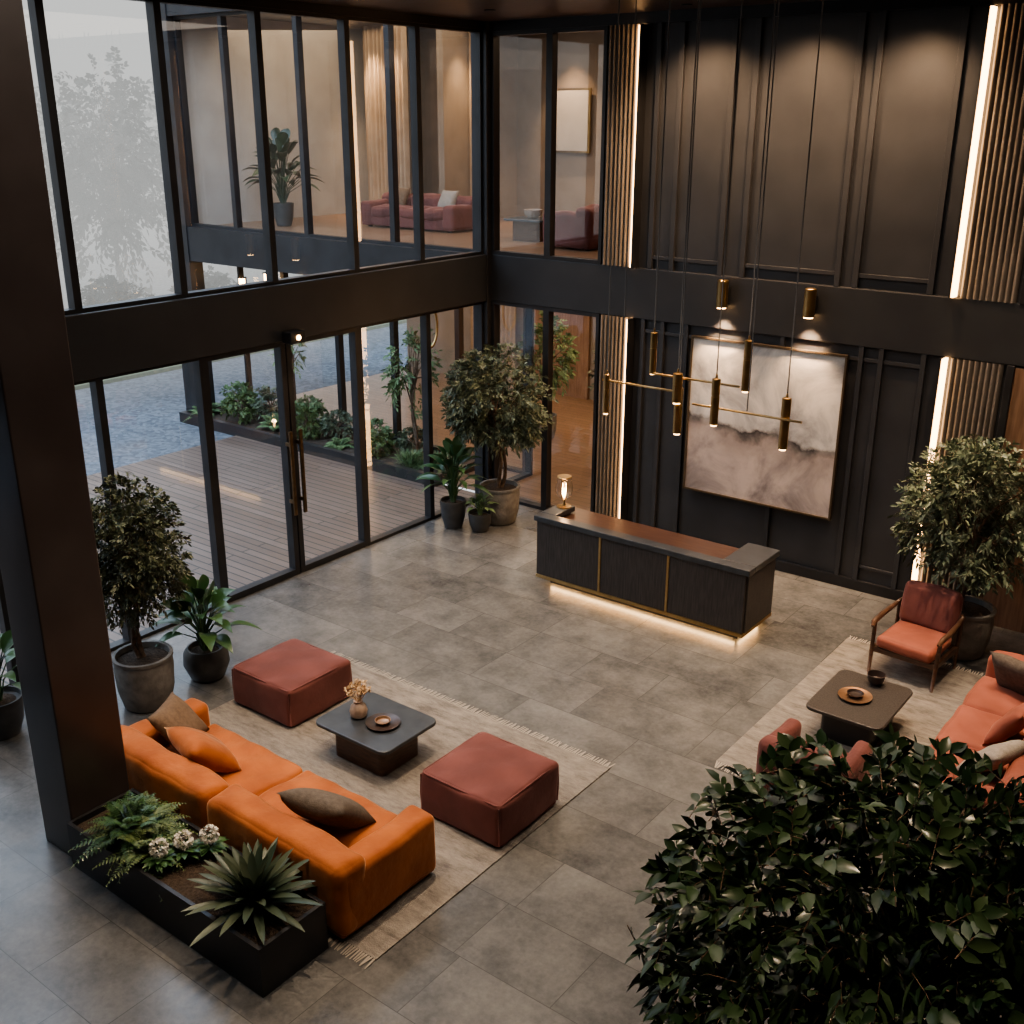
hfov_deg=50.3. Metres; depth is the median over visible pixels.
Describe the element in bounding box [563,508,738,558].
countertop
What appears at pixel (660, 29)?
trim
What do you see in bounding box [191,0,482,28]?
trim
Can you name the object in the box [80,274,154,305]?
shrub
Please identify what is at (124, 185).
tree
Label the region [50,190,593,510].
ground
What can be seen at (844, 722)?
coffee table
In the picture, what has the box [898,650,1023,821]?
sofa
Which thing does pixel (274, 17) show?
ceiling
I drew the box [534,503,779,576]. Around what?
countertop
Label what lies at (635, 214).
diffuser
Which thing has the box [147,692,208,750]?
cushion
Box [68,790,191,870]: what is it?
fern
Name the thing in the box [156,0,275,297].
window
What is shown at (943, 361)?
strip light
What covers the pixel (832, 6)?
trim
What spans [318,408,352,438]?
shrub
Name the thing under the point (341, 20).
window
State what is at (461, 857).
area rug
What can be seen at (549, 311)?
window
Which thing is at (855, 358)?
trim
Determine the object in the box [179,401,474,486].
garden bed
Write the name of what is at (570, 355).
potted tree
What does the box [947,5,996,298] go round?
strip light
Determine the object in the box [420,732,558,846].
ottoman
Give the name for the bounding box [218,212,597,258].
floor
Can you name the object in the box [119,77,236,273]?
tree
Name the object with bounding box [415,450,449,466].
clump
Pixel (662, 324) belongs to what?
trim
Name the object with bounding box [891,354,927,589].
trim
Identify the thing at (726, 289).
wall spotlight
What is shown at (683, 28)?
trim
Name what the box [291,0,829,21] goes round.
ceiling
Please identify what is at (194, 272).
trim
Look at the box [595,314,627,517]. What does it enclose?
panel
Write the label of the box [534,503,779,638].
reception desk
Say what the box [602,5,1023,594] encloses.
wall
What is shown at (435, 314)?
lamp
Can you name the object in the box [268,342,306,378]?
tree
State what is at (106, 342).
beam
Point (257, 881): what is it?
agave
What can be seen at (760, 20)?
trim
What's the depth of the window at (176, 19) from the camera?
19.50 m
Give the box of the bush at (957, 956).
[624,722,1023,1023]
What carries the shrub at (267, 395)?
in the garden bed
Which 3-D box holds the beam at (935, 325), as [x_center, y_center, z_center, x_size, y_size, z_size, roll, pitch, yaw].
[4.223,-2.307,12.885,11.760,0.670,0.305,15,24,35]
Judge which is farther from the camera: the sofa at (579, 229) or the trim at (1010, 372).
the sofa at (579, 229)
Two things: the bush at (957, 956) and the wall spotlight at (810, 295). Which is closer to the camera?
the bush at (957, 956)
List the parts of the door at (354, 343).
handle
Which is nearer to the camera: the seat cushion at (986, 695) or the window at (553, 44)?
the seat cushion at (986, 695)
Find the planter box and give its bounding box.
[66,788,328,997]
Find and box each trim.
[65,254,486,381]
[145,3,215,412]
[166,4,234,16]
[187,226,463,274]
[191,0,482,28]
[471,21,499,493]
[490,0,1023,31]
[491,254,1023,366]
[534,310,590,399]
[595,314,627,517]
[602,24,639,266]
[632,319,645,522]
[645,329,919,368]
[647,23,663,268]
[651,322,665,527]
[653,256,668,260]
[668,21,686,270]
[673,325,689,532]
[674,257,717,264]
[717,19,739,275]
[738,17,763,277]
[745,263,834,274]
[762,337,785,546]
[833,12,868,286]
[834,346,864,574]
[851,10,888,287]
[852,349,884,579]
[859,273,927,283]
[859,565,892,575]
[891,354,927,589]
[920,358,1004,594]
[926,6,971,294]
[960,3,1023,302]
[971,365,1016,596]
[1019,277,1023,303]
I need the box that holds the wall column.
[0,0,129,855]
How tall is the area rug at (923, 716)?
0.013 m
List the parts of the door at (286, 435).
handle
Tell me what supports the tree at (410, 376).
in the garden bed
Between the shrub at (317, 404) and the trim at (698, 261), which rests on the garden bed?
the shrub at (317, 404)
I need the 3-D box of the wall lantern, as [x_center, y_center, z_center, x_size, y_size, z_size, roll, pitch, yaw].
[-5.217,-4.438,21.168,0.140,0.240,0.150,15,24,35]
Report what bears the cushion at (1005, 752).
on the sofa at (987, 702)
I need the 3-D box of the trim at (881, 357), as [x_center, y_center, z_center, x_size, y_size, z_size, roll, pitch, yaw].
[4.334,-0.532,13.268,0.060,2.930,0.050,15,24,35]
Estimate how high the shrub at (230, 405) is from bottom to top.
0.640 m
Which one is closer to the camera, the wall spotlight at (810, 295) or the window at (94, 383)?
the window at (94, 383)
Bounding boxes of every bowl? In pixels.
[375,716,390,724]
[523,209,542,218]
[847,689,863,697]
[867,670,885,685]
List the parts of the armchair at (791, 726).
armrest, backrest, armrest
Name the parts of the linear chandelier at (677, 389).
lamp shade, cord, cord, lamp shade, cord, lamp shade, lamp shade, cord, cord, lamp shade, cord, lamp shade, cord, cord, lamp shade, cord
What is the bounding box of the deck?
[0,436,474,685]
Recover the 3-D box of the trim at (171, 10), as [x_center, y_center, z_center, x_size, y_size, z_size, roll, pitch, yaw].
[-3.353,-8.097,17.093,7.490,0.300,0.130,15,24,35]
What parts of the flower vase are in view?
dried flower, dried stem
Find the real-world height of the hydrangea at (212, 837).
0.251 m
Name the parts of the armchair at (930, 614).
leg, armrest, leg, seat frame, leg, armrest, leg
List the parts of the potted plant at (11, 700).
stem, pot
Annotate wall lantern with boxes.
[237,277,246,283]
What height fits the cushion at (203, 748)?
0.393 m
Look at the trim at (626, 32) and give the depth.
14.09 m
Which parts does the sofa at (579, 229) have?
armrest, backrest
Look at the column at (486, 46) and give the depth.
15.51 m
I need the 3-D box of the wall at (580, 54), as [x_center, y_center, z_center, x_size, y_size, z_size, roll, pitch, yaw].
[1.789,-5.856,21.895,10.600,7.350,0.200,15,24,35]
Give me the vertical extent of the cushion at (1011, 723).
0.407 m
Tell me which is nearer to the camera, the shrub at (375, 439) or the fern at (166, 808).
the fern at (166, 808)
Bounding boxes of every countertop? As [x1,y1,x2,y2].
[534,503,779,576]
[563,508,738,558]
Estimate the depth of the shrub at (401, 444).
18.75 m
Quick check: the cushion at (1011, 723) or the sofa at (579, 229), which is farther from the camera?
the sofa at (579, 229)
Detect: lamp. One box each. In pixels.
[431,313,437,348]
[556,474,572,508]
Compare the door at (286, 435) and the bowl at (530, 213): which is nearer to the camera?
the door at (286, 435)
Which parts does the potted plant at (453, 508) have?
stem, pot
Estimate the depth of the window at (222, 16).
18.76 m
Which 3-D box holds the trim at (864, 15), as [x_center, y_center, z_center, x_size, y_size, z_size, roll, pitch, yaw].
[3.844,-4.063,12.400,0.070,2.960,0.050,15,24,35]
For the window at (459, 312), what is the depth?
18.24 m
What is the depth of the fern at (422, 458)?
18.19 m
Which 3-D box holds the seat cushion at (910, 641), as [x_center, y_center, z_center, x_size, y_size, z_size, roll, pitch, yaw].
[4.280,1.372,11.596,0.623,0.186,0.622,17,26,38]
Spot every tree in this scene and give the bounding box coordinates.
[25,14,87,235]
[35,46,171,296]
[90,471,193,712]
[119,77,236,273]
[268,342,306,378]
[380,324,442,452]
[439,342,558,525]
[517,310,579,439]
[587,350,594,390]
[887,434,1023,660]
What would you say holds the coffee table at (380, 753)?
on the area rug at (461, 857)
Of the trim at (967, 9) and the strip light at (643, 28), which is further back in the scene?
the strip light at (643, 28)
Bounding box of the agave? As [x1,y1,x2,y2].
[181,837,322,947]
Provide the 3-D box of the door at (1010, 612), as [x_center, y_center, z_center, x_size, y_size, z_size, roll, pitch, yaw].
[6.010,-0.017,12.092,1.260,3.050,0.045,15,24,35]
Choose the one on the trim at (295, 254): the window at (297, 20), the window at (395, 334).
the window at (297, 20)
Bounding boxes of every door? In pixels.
[202,342,299,602]
[285,326,368,572]
[979,367,1023,632]
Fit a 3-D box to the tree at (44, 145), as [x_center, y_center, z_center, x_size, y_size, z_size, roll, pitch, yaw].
[-16.896,-11.959,35.559,6.467,9.539,6.698,-11,23,-29]
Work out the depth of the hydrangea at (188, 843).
8.13 m
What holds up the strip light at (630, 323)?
attached to the wall at (922, 45)
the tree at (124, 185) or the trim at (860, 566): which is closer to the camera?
the trim at (860, 566)
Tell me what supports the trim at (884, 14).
attached to the wall at (922, 45)
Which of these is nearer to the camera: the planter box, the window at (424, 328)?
the planter box
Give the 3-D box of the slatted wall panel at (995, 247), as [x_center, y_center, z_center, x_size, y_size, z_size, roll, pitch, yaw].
[5.187,-3.697,11.398,0.590,2.960,0.050,15,24,35]
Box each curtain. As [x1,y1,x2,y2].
[362,24,386,200]
[381,24,410,193]
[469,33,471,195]
[470,305,515,388]
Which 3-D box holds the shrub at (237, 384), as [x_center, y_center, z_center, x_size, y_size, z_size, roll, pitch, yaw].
[-5.356,-2.218,21.454,0.792,0.726,0.825,-7,21,-18]
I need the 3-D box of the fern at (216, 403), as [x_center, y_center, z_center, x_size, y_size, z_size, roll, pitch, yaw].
[-6.020,-1.988,21.447,0.676,0.349,0.902,4,20,12]
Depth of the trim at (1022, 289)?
11.65 m
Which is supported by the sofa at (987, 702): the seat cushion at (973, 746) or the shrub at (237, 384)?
the seat cushion at (973, 746)
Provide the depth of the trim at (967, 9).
11.72 m
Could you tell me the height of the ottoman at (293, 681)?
0.487 m
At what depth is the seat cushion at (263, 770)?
9.29 m
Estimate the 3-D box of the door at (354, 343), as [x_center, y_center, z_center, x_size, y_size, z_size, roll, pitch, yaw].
[-2.377,-0.816,14.193,0.210,3.060,1.240,15,24,35]
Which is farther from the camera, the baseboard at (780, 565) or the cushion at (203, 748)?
the baseboard at (780, 565)
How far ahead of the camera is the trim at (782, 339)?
14.28 m
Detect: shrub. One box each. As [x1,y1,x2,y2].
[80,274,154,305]
[169,265,237,291]
[219,381,257,414]
[220,391,263,425]
[251,384,277,418]
[277,393,327,428]
[295,405,324,439]
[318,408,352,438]
[365,418,394,447]
[366,431,396,458]
[395,426,422,454]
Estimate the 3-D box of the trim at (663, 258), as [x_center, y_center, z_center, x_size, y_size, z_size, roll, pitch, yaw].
[1.949,-3.309,14.226,0.320,0.050,0.030,15,24,35]
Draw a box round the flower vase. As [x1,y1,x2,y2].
[344,678,370,718]
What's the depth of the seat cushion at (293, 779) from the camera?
8.82 m
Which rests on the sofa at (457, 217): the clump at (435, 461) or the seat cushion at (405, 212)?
the seat cushion at (405, 212)
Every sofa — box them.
[121,698,435,938]
[361,192,471,232]
[543,204,598,250]
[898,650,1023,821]
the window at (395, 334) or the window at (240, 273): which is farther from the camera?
the window at (240, 273)
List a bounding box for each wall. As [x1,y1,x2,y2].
[180,16,368,224]
[406,29,603,399]
[436,30,517,217]
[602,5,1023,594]
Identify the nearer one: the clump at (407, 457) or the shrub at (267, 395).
the clump at (407, 457)
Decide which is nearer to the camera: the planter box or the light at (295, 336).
the planter box
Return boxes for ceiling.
[227,13,434,30]
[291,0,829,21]
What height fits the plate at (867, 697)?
0.027 m
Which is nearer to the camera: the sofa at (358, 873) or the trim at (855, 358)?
the sofa at (358, 873)
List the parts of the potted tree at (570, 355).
pot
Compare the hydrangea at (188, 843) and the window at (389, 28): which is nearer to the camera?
the hydrangea at (188, 843)
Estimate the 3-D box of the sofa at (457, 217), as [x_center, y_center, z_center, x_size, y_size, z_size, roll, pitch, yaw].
[-1.710,-5.597,20.277,2.339,0.624,0.911,15,24,35]
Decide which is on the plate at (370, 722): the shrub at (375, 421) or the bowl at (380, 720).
the bowl at (380, 720)
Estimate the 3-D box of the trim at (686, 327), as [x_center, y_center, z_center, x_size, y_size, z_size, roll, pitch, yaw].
[2.286,-1.070,14.742,0.060,2.930,0.050,15,24,35]
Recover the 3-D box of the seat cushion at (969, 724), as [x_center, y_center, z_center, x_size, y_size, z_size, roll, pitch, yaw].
[4.318,2.071,9.896,0.771,0.262,0.796,15,24,35]
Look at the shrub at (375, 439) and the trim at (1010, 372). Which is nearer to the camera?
the trim at (1010, 372)
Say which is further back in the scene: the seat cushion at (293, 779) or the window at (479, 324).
the window at (479, 324)
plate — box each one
[365,713,399,730]
[838,687,872,703]
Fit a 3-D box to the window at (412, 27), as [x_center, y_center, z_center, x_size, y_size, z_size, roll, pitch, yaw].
[-1.634,-4.640,13.909,0.120,2.990,1.250,15,24,35]
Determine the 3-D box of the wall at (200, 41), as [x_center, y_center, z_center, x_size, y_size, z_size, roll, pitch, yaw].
[-4.257,-7.649,22.293,0.200,4.280,6.000,15,24,35]
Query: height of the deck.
0.180 m
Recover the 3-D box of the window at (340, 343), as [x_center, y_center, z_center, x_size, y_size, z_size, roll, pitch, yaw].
[-2.638,-2.844,19.821,1.400,3.070,0.120,15,24,35]
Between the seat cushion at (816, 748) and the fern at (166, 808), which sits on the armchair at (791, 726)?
the seat cushion at (816, 748)
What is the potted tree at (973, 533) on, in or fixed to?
on the floor at (543, 935)
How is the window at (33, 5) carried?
in the wall
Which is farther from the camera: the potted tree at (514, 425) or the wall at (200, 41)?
the wall at (200, 41)
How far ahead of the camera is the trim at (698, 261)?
13.91 m
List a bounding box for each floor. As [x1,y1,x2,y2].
[0,501,1023,1023]
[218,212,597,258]
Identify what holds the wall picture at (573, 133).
attached to the wall at (580, 54)
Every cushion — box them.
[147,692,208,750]
[164,724,302,795]
[164,726,241,772]
[259,770,396,847]
[276,788,375,828]
[371,204,408,216]
[399,188,410,204]
[399,206,432,218]
[424,206,442,220]
[437,190,458,206]
[805,740,848,758]
[877,620,951,663]
[899,580,962,633]
[930,740,1008,786]
[935,705,1023,750]
[956,740,1023,772]
[962,676,1023,716]
[982,703,1023,744]
[989,650,1023,695]
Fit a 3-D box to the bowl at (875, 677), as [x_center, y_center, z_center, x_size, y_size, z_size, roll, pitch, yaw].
[3.573,1.640,10.711,0.180,0.110,0.179,15,24,35]
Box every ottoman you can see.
[232,639,351,726]
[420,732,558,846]
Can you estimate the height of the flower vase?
0.362 m
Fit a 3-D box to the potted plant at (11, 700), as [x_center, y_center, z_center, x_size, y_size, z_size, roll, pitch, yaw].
[-4.900,1.534,10.402,1.007,1.221,1.006,-3,20,-10]
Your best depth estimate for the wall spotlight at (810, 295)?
12.95 m
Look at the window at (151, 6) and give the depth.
11.24 m
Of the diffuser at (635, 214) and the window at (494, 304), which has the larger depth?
the window at (494, 304)
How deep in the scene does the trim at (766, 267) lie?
13.19 m
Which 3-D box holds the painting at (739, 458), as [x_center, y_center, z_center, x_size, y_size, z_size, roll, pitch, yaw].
[3.170,-1.098,13.929,2.090,2.090,0.055,15,24,35]
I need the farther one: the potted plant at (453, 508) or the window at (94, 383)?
the potted plant at (453, 508)
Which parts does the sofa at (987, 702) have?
armrest, armrest, backrest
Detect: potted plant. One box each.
[0,630,23,739]
[148,574,261,682]
[243,127,322,225]
[416,435,492,528]
[464,493,498,532]
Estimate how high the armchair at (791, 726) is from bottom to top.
0.661 m
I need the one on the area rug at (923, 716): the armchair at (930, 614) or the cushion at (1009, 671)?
the armchair at (930, 614)
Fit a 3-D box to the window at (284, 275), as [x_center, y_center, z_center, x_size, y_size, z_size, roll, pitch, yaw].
[-3.749,-3.136,20.621,1.400,3.070,0.120,15,24,35]
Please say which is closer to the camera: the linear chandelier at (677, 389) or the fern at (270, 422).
the linear chandelier at (677, 389)
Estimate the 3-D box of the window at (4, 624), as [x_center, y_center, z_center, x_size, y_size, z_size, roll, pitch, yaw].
[-5.567,0.569,10.347,0.120,3.070,1.350,15,24,35]
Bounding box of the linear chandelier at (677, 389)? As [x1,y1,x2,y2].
[602,0,823,450]
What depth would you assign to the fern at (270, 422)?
20.37 m
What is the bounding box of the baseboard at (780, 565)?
[775,559,903,600]
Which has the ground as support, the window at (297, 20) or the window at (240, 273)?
the window at (240, 273)
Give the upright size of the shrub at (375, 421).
0.608 m
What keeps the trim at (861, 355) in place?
attached to the wall at (922, 45)
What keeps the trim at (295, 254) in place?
attached to the floor at (334, 224)
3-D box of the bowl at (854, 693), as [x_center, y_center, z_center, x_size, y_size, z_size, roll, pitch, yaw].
[3.294,1.751,10.470,0.160,0.040,0.159,15,24,35]
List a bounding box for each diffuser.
[619,320,626,518]
[629,25,639,266]
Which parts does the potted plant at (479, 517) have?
pot, stem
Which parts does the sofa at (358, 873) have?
armrest, backrest, backrest, armrest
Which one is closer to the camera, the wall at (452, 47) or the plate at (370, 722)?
the plate at (370, 722)
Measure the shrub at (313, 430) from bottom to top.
0.639 m
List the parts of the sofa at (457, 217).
armrest, backrest, backrest, armrest, backrest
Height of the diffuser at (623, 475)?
3.050 m
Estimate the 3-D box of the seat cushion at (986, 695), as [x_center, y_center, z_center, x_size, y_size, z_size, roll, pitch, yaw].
[4.779,1.859,10.470,0.768,0.259,0.794,15,24,35]
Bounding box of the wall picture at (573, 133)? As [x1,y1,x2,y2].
[556,88,591,152]
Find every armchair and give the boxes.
[756,718,872,828]
[867,580,965,692]
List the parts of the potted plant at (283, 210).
pot, stem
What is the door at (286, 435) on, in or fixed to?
on the floor at (543, 935)
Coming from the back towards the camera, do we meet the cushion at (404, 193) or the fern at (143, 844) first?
the cushion at (404, 193)
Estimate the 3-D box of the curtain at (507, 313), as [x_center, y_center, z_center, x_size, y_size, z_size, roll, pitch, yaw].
[-0.442,-4.258,23.754,1.200,3.070,0.146,15,24,35]
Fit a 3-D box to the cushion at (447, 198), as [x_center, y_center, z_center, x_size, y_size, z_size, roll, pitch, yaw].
[-1.169,-5.696,19.944,0.400,0.350,0.265,15,24,35]
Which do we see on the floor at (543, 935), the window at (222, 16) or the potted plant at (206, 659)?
the potted plant at (206, 659)
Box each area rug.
[209,651,614,968]
[715,635,984,839]
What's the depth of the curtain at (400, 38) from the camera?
21.19 m
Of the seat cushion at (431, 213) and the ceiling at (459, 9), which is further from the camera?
the seat cushion at (431, 213)
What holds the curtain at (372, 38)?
hanging from the ceiling at (274, 17)
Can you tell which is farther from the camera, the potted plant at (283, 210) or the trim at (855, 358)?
the potted plant at (283, 210)
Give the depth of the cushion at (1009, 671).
10.36 m
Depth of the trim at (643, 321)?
15.08 m
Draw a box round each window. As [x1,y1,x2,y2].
[0,378,130,681]
[0,575,18,685]
[27,0,79,314]
[38,0,184,312]
[99,357,223,638]
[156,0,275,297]
[173,13,235,229]
[218,11,306,236]
[237,267,281,390]
[257,7,357,283]
[281,272,340,422]
[293,16,392,244]
[337,322,394,435]
[346,16,422,271]
[359,313,432,545]
[385,25,472,251]
[391,309,456,436]
[417,23,482,262]
[428,302,483,518]
[456,308,525,472]
[490,29,549,258]
[491,300,545,509]
[508,308,533,480]
[543,307,600,511]
[547,26,609,263]
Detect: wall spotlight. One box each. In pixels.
[716,279,730,308]
[802,288,817,318]
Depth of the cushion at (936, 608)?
11.67 m
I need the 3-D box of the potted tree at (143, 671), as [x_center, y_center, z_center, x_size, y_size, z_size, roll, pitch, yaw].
[-3.695,0.788,10.681,1.180,2.442,1.167,7,21,17]
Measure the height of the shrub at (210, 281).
2.023 m
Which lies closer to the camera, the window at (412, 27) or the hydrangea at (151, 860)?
the hydrangea at (151, 860)
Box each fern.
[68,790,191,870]
[75,792,197,882]
[92,814,185,901]
[183,402,220,421]
[257,413,278,430]
[324,437,353,449]
[403,452,423,469]
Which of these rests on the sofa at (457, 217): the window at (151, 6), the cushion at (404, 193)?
the cushion at (404, 193)
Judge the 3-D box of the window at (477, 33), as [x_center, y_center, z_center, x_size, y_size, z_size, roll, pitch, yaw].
[-0.858,-4.981,14.861,0.120,2.990,1.300,15,24,35]
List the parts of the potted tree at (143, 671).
pot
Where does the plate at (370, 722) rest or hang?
on the coffee table at (380, 753)
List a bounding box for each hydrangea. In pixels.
[141,838,177,872]
[168,829,200,865]
[194,824,228,856]
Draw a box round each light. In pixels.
[282,329,305,344]
[619,318,635,519]
[629,24,648,268]
[909,357,947,580]
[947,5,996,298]
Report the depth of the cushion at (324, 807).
8.24 m
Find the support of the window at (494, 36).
in the wall at (922, 45)
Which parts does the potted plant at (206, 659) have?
stem, pot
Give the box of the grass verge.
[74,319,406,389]
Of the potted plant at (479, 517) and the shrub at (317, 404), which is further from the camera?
the shrub at (317, 404)
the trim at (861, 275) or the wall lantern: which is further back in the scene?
the wall lantern
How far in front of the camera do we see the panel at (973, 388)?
12.29 m
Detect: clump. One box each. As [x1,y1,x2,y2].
[388,448,422,467]
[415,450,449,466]
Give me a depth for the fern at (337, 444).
19.32 m
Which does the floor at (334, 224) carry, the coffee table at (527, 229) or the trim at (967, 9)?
the coffee table at (527, 229)
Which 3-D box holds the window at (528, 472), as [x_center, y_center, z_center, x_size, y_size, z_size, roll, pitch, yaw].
[0.010,-1.945,17.352,0.120,3.070,0.950,15,24,35]
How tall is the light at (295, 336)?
0.140 m
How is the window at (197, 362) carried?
on the floor at (543, 935)
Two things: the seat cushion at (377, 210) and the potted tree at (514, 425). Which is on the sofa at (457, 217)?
the seat cushion at (377, 210)
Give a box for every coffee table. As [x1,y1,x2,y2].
[316,692,435,775]
[504,216,542,241]
[806,670,912,747]
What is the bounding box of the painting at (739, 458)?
[682,335,848,520]

